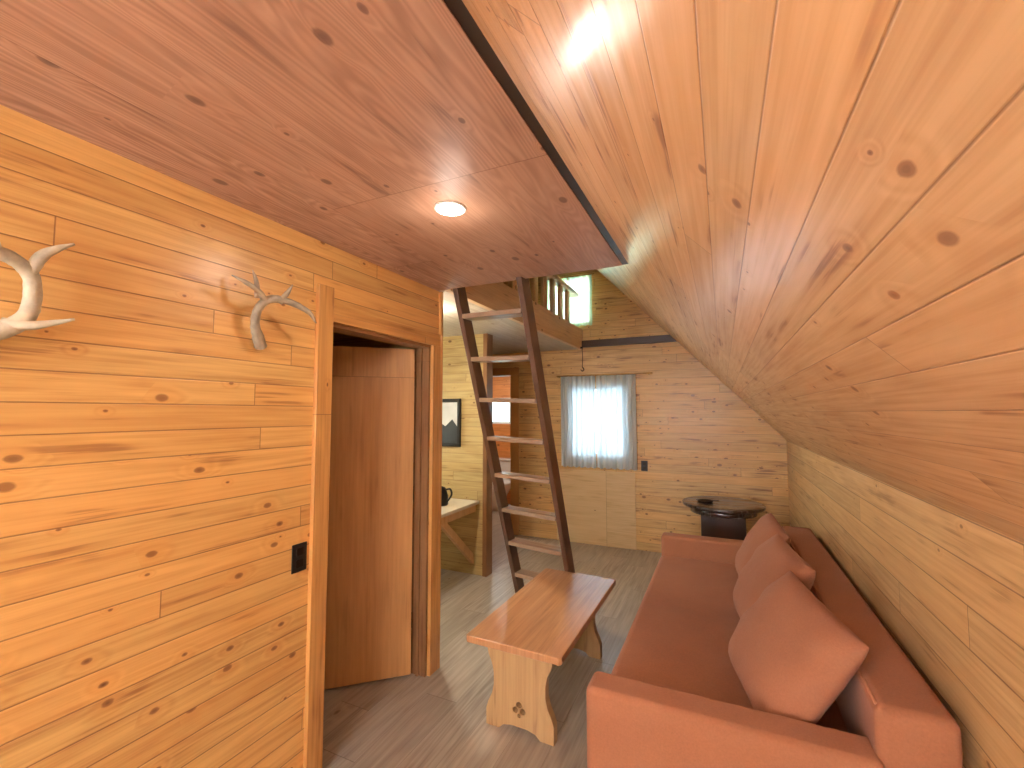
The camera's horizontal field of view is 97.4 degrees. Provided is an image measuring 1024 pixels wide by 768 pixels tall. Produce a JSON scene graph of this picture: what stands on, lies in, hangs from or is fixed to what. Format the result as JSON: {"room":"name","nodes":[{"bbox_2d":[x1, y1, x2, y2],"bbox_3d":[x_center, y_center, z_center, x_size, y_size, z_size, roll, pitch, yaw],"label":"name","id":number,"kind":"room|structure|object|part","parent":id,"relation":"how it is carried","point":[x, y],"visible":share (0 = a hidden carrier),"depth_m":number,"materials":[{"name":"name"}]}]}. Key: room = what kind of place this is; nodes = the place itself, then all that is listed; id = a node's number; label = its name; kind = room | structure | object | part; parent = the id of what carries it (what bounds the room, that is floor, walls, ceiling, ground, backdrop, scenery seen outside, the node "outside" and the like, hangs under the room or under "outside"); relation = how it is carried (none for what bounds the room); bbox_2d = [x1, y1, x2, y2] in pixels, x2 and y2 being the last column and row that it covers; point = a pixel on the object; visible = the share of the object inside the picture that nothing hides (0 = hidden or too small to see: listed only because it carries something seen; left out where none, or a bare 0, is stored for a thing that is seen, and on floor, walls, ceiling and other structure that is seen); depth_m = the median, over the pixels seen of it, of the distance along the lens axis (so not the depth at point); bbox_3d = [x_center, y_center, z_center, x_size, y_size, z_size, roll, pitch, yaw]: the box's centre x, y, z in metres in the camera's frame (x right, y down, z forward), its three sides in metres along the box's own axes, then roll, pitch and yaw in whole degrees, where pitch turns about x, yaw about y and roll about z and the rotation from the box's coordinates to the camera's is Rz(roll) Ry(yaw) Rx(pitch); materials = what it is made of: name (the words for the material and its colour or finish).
{"room":"cabin living room","nodes":[
{"label":"cabin living room","id":0,"kind":"room"},
{"bbox_2d":[0,105,438,767],"bbox_3d":[-1.351,0.456,1.028,0.100,2.320,3.970,-2,-4,25],"label":"wall","id":1,"kind":"structure","parent":0,"point":[155,462],"depth_m":1.41,"materials":[{"name":"brown wood"}]},
{"bbox_2d":[0,243,74,339],"bbox_3d":[-1.230,-0.247,1.065,0.131,0.364,0.273,-2,-4,25],"label":"antler mount","id":2,"kind":"object","parent":1,"relation":"attached to","point":[25,318],"visible":1,"depth_m":1.11,"materials":[{"name":"beige"}]},
{"bbox_2d":[231,270,316,349],"bbox_3d":[-0.928,-0.269,1.724,0.123,0.278,0.339,-2,-4,30],"label":"antler mount","id":3,"kind":"object","parent":1,"relation":"attached to","point":[259,342],"visible":1,"depth_m":1.68,"materials":[{"name":"beige"}]},
{"bbox_2d":[291,541,306,573],"bbox_3d":[-0.887,0.724,1.878,0.010,0.116,0.072,-2,-4,25],"label":"wall outlet","id":4,"kind":"object","parent":1,"relation":"attached to","point":[299,551],"visible":1,"depth_m":1.87,"materials":[{"name":"black plastic"}]},
{"bbox_2d":[303,283,440,767],"bbox_3d":[-0.706,0.641,2.382,0.127,2.120,0.955,-2,-4,25],"label":"door frame","id":5,"kind":"structure","parent":1,"relation":"attached to","point":[323,354],"depth_m":2.18,"materials":[{"name":"brown wood"}]},
{"bbox_2d":[415,348,422,675],"bbox_3d":[-0.560,0.749,2.714,0.015,1.945,0.012,-2,-4,25],"label":"door frame","id":6,"kind":"object","parent":1,"relation":"attached to","point":[421,349],"visible":1,"depth_m":2.71,"materials":[{"name":"brown wood"}]},
{"bbox_2d":[438,292,442,668],"bbox_3d":[-0.497,0.569,2.828,0.122,2.319,0.019,-2,-4,25],"label":"board","id":7,"kind":"object","parent":1,"relation":"attached to","point":[440,293],"visible":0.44,"depth_m":2.81,"materials":[{"name":"brown wood"}]},
{"bbox_2d":[0,0,621,290],"bbox_3d":[-1.724,-0.807,1.271,3.245,0.230,3.950,-2,-4,25],"label":"ceiling","id":8,"kind":"structure","parent":0,"point":[343,125],"depth_m":1.17,"materials":[{"name":"brown wood"}]},
{"bbox_2d":[434,200,465,215],"bbox_3d":[-0.233,-0.656,1.698,0.120,0.017,0.120,-2,-4,25],"label":"ceiling lamp","id":9,"kind":"object","parent":8,"relation":"attached to","point":[447,208],"depth_m":1.68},
{"bbox_2d":[502,275,578,321],"bbox_3d":[0.195,-0.952,4.225,0.100,0.429,2.700,-2,-4,25],"label":"loft railing","id":10,"kind":"object","parent":8,"relation":"on","point":[554,280],"visible":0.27,"depth_m":4.69,"materials":[{"name":"brown wood"}]},
{"bbox_3d":[0.195,-1.147,4.237,0.100,0.039,2.700,-2,-4,25],"label":"rail","id":11,"kind":"part","parent":10,"relation":"part of","materials":[{"name":"brown wood"}]},
{"bbox_2d":[333,332,413,348],"bbox_3d":[-1.426,0.592,3.205,1.880,2.320,0.080,-2,-4,25],"label":"wall partition","id":12,"kind":"structure","parent":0,"point":[339,339],"depth_m":3.04,"materials":[{"name":"brown wood"}]},
{"bbox_2d":[324,346,414,689],"bbox_3d":[-0.953,0.741,2.607,0.740,1.925,0.037,1,-4,-18],"label":"door","id":13,"kind":"structure","parent":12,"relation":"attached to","point":[370,524],"depth_m":2.63,"materials":[{"name":"brown wood"}]},
{"bbox_2d":[441,334,482,575],"bbox_3d":[-0.928,0.686,4.697,1.520,2.320,0.090,-2,-4,25],"label":"wall","id":14,"kind":"structure","parent":0,"point":[462,467],"depth_m":4.43,"materials":[{"name":"brown wood"}]},
{"bbox_2d":[442,399,460,446],"bbox_3d":[-0.735,0.390,4.561,0.500,0.475,0.024,-2,-4,25],"label":"framed picture","id":15,"kind":"object","parent":14,"relation":"attached to","point":[451,408],"visible":0.49,"depth_m":4.50,"materials":[{"name":"black plastic"}]},
{"bbox_2d":[442,402,456,425],"bbox_3d":[-0.732,0.390,4.567,0.430,0.405,0.008,-2,-4,25],"label":"print","id":16,"kind":"object","parent":15,"relation":"attached to","point":[449,409],"depth_m":4.52,"materials":[{"name":"paper"}]},
{"bbox_2d":[441,498,478,563],"bbox_3d":[-0.842,1.409,4.123,0.820,0.605,0.788,-2,-4,25],"label":"kitchen table","id":17,"kind":"object","parent":14,"relation":"attached to","point":[455,509],"visible":0.24,"depth_m":4.08,"materials":[{"name":"laminate"}]},
{"bbox_2d":[441,486,452,505],"bbox_3d":[-0.653,1.009,4.111,0.165,0.190,0.204,2,-4,-27],"label":"kettle","id":18,"kind":"object","parent":17,"relation":"on","point":[444,495],"visible":0.51,"depth_m":4.06,"materials":[{"name":"black plastic"}]},
{"bbox_3d":[-0.652,1.011,4.111,0.254,0.135,0.030,-2,-4,25],"label":"handle","id":19,"kind":"part","parent":18,"relation":"part of","materials":[{"name":"black plastic"}]},
{"bbox_2d":[482,333,492,576],"bbox_3d":[-0.237,0.666,4.375,0.045,2.319,0.120,-2,-4,25],"label":"trim","id":20,"kind":"structure","parent":14,"relation":"attached to","point":[487,338],"depth_m":4.33,"materials":[{"name":"brown wood"}]},
{"bbox_2d":[322,504,661,767],"bbox_3d":[-0.448,1.804,3.191,5.600,0.100,9.000,-2,-4,25],"label":"floor","id":21,"kind":"structure","parent":0,"point":[437,720],"depth_m":2.48,"materials":[{"name":"laminate"}]},
{"bbox_2d":[492,457,509,510],"bbox_3d":[-0.178,1.627,7.338,0.420,0.775,0.670,-2,-4,25],"label":"toilet","id":22,"kind":"object","parent":21,"relation":"on","point":[504,462],"visible":0.29,"depth_m":7.30,"materials":[{"name":"ceramic"}]},
{"bbox_3d":[-0.214,1.596,7.263,0.410,0.034,0.500,-2,-4,25],"label":"lid","id":23,"kind":"part","parent":22,"relation":"part of","materials":[{"name":"white paint"}]},
{"bbox_3d":[-0.214,1.811,7.250,0.400,0.395,0.500,-2,-4,25],"label":"bowl","id":24,"kind":"part","parent":22,"relation":"part of","materials":[{"name":"ceramic"}]},
{"bbox_3d":[-0.081,1.269,7.570,0.420,0.033,0.210,-2,-4,25],"label":"tank lid","id":25,"kind":"part","parent":22,"relation":"part of","materials":[{"name":"ceramic"}]},
{"bbox_3d":[-0.081,1.457,7.558,0.400,0.340,0.190,-2,-4,25],"label":"tank","id":26,"kind":"part","parent":22,"relation":"part of","materials":[{"name":"ceramic"}]},
{"bbox_2d":[453,277,574,592],"bbox_3d":[0.048,0.420,3.035,0.505,2.666,1.201,-2,-4,26],"label":"ladder","id":27,"kind":"object","parent":21,"relation":"on","point":[526,311],"visible":0.62,"depth_m":2.97,"materials":[{"name":"brown wood"}]},
{"bbox_3d":[-0.151,0.420,3.155,0.036,2.833,0.090,0,19,31],"label":"rail","id":28,"kind":"part","parent":27,"relation":"part of","materials":[{"name":"brown wood"}]},
{"bbox_3d":[0.246,0.420,2.915,0.036,2.833,0.090,0,19,31],"label":"rail","id":29,"kind":"part","parent":27,"relation":"part of","materials":[{"name":"brown wood"}]},
{"bbox_2d":[466,568,615,745],"bbox_3d":[0.227,1.489,2.581,0.500,0.452,1.070,-2,-4,26],"label":"coffee table","id":30,"kind":"object","parent":21,"relation":"on","point":[536,629],"visible":1,"depth_m":2.24,"materials":[{"name":"brown wood"}]},
{"bbox_3d":[0.043,1.483,2.203,0.360,0.417,0.044,-2,-4,26],"label":"leg","id":31,"kind":"part","parent":30,"relation":"part of","materials":[{"name":"beige wood"}]},
{"bbox_3d":[0.403,1.529,2.938,0.360,0.417,0.044,-2,-4,26],"label":"leg","id":32,"kind":"part","parent":30,"relation":"part of","materials":[{"name":"brown wood"}]},
{"bbox_2d":[682,496,765,539],"bbox_3d":[2.010,1.476,4.274,0.720,0.691,0.720,-2,-4,25],"label":"round side table","id":33,"kind":"object","parent":21,"relation":"on","point":[726,517],"visible":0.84,"depth_m":4.15,"materials":[{"name":"brown wood"}]},
{"bbox_2d":[696,499,718,502],"bbox_3d":[1.861,1.119,4.311,0.175,0.024,0.150,1,-4,-20],"label":"ashtray","id":34,"kind":"object","parent":33,"relation":"on","point":[698,500],"visible":1,"depth_m":4.30,"materials":[{"name":"metal"}]},
{"bbox_2d":[586,526,962,767],"bbox_3d":[1.177,1.327,2.346,1.006,0.745,2.250,-2,-4,25],"label":"sofa","id":35,"kind":"object","parent":21,"relation":"on","point":[673,695],"visible":0.62,"depth_m":1.50,"materials":[{"name":"fabric"}]},
{"bbox_3d":[1.551,1.435,3.337,0.830,0.555,0.130,-2,-4,25],"label":"arm","id":36,"kind":"part","parent":35,"relation":"part of","materials":[{"name":"fabric"}]},
{"bbox_3d":[1.105,1.332,2.379,0.845,0.190,1.980,-2,-4,25],"label":"seat mattress","id":37,"kind":"part","parent":35,"relation":"part of","materials":[{"name":"fabric"}]},
{"bbox_3d":[0.655,1.314,1.419,0.830,0.555,0.130,-2,-4,25],"label":"arm","id":38,"kind":"part","parent":35,"relation":"part of","materials":[{"name":"fabric"}]},
{"bbox_2d":[735,513,789,575],"bbox_3d":[1.533,1.046,2.778,0.262,0.409,0.544,-1,-4,21],"label":"throw pillow","id":39,"kind":"object","parent":35,"relation":"on","point":[767,526],"visible":0.42,"depth_m":2.74,"materials":[{"name":"fabric"}]},
{"bbox_2d":[733,533,815,617],"bbox_3d":[1.275,1.012,2.236,0.286,0.411,0.584,-1,-4,14],"label":"throw pillow","id":40,"kind":"object","parent":35,"relation":"on","point":[772,559],"visible":0.59,"depth_m":2.18,"materials":[{"name":"fabric"}]},
{"bbox_2d":[728,571,868,723],"bbox_3d":[1.012,0.988,1.675,0.303,0.412,0.606,-1,-4,11],"label":"throw pillow","id":41,"kind":"object","parent":35,"relation":"on","point":[791,656],"visible":0.91,"depth_m":1.52,"materials":[{"name":"fabric"}]},
{"bbox_3d":[1.549,1.292,2.175,0.185,0.695,2.210,-2,-4,25],"label":"backrest","id":42,"kind":"part","parent":35,"relation":"part of","materials":[{"name":"fabric"}]},
{"bbox_2d":[493,376,509,503],"bbox_3d":[-0.057,0.889,7.765,2.300,2.300,0.100,-2,-4,25],"label":"wall","id":43,"kind":"structure","parent":0,"point":[501,385],"depth_m":7.78,"materials":[{"name":"brown wood"}]},
{"bbox_2d":[493,422,509,423],"bbox_3d":[-0.222,0.677,7.850,0.500,0.035,0.090,-2,-4,25],"label":"sill","id":44,"kind":"structure","parent":43,"relation":"attached to","point":[493,422],"depth_m":7.78,"materials":[{"name":"white paint"}]},
{"bbox_2d":[493,402,508,421],"bbox_3d":[-0.224,0.469,7.859,0.430,0.380,0.002,-2,-4,25],"label":"pane","id":45,"kind":"object","parent":44,"relation":"on","point":[500,410],"visible":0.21,"depth_m":7.84,"materials":[{"name":"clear glass"}]},
{"bbox_2d":[439,290,575,353],"bbox_3d":[-0.767,-0.596,4.625,2.140,0.230,2.950,-2,-4,25],"label":"ceiling kitchen","id":46,"kind":"structure","parent":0,"point":[509,336],"depth_m":4.30,"materials":[{"name":"white paint"}]},
{"bbox_2d":[493,269,789,552],"bbox_3d":[0.511,-0.107,5.694,5.230,4.029,0.120,-2,-4,25],"label":"wall","id":47,"kind":"structure","parent":0,"point":[696,436],"depth_m":5.04,"materials":[{"name":"brown wood"}]},
{"bbox_2d":[493,367,518,534],"bbox_3d":[-0.334,0.860,5.950,0.930,2.130,0.020,-2,-4,25],"label":"door frame","id":48,"kind":"structure","parent":47,"relation":"attached to","point":[514,379],"depth_m":5.78,"materials":[{"name":"brown wood"}]},
{"bbox_2d":[445,282,582,349],"bbox_3d":[0.221,-0.622,4.166,0.040,0.245,2.948,-2,-4,25],"label":"trim","id":49,"kind":"structure","parent":47,"relation":"attached to","point":[493,296],"depth_m":3.77,"materials":[{"name":"brown wood"}]},
{"bbox_2d":[547,273,593,325],"bbox_3d":[0.696,-1.015,5.565,0.660,0.637,0.028,-2,-4,25],"label":"window curtain","id":50,"kind":"object","parent":47,"relation":"attached to","point":[581,306],"visible":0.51,"depth_m":5.50,"materials":[{"name":"white fabric"}]},
{"bbox_3d":[0.550,-1.005,5.632,0.300,0.626,0.027,-2,-4,25],"label":"panel","id":51,"kind":"part","parent":50,"relation":"part of","materials":[{"name":"white fabric"}]},
{"bbox_3d":[0.696,-1.327,5.585,0.660,0.012,0.012,-2,-4,25],"label":"rod","id":52,"kind":"part","parent":50,"relation":"part of","materials":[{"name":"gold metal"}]},
{"bbox_3d":[0.832,-1.014,5.502,0.300,0.626,0.027,-2,-4,25],"label":"panel","id":53,"kind":"part","parent":50,"relation":"part of","materials":[{"name":"white fabric"}]},
{"bbox_2d":[557,469,635,549],"bbox_3d":[0.978,1.456,5.304,0.940,0.860,0.012,-2,-4,25],"label":"panel","id":54,"kind":"object","parent":47,"relation":"attached to","point":[600,506],"depth_m":5.27,"materials":[{"name":"beige wood"}]},
{"bbox_2d":[556,372,652,469],"bbox_3d":[1.071,0.436,5.285,1.140,1.106,0.082,-2,-4,25],"label":"window curtain","id":55,"kind":"object","parent":47,"relation":"attached to","point":[615,404],"visible":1,"depth_m":5.29,"materials":[{"name":"white fabric"}]},
{"bbox_3d":[0.789,0.451,5.401,0.430,1.091,0.055,-2,-4,25],"label":"panel","id":56,"kind":"part","parent":55,"relation":"part of","materials":[{"name":"white fabric"}]},
{"bbox_3d":[1.066,-0.109,5.308,1.140,0.016,0.016,-2,-4,25],"label":"rod","id":57,"kind":"part","parent":55,"relation":"part of","materials":[{"name":"brown wood"}]},
{"bbox_3d":[1.202,0.439,5.210,0.460,1.091,0.056,-2,-4,25],"label":"panel","id":58,"kind":"part","parent":55,"relation":"part of","materials":[{"name":"white fabric"}]},
{"bbox_2d":[582,335,676,347],"bbox_3d":[1.341,-0.497,5.236,1.079,0.080,0.049,-2,-4,25],"label":"trim","id":59,"kind":"structure","parent":47,"relation":"attached to","point":[659,338],"depth_m":5.21,"materials":[{"name":"wood"}]},
{"bbox_2d":[641,461,647,470],"bbox_3d":[1.499,0.927,5.095,0.072,0.116,0.010,-2,-4,25],"label":"wall outlet","id":60,"kind":"object","parent":47,"relation":"attached to","point":[644,464],"visible":1,"depth_m":5.09,"materials":[{"name":"black plastic"}]},
{"bbox_3d":[1.051,0.852,5.381,0.680,0.035,0.110,-2,-4,25],"label":"sill","id":61,"kind":"structure","parent":47,"relation":"attached to","visible":0},
{"bbox_2d":[595,390,596,453],"bbox_3d":[1.048,0.450,5.402,0.610,0.770,0.002,-2,-4,25],"label":"pane","id":62,"kind":"object","parent":61,"relation":"on","point":[595,390],"visible":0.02,"depth_m":5.41,"materials":[{"name":"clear glass"}]},
{"bbox_2d":[462,0,1023,542],"bbox_3d":[0.209,-0.941,2.007,2.735,2.865,6.900,-2,-4,25],"label":"ceiling","id":63,"kind":"structure","parent":0,"point":[820,202],"depth_m":0.54,"materials":[{"name":"brown wood"}]},
{"bbox_2d":[444,0,627,264],"bbox_3d":[-0.237,-0.752,0.573,0.037,0.026,3.950,-2,-4,25],"label":"trim","id":64,"kind":"structure","parent":63,"relation":"attached to","point":[458,9],"depth_m":1.13,"materials":[{"name":"brown wood"}]},
{"bbox_2d":[787,441,1023,767],"bbox_3d":[1.353,0.992,1.351,0.100,1.290,6.900,-2,-4,25],"label":"wall","id":65,"kind":"structure","parent":0,"point":[947,586],"depth_m":1.35,"materials":[{"name":"brown wood"}]}
]}

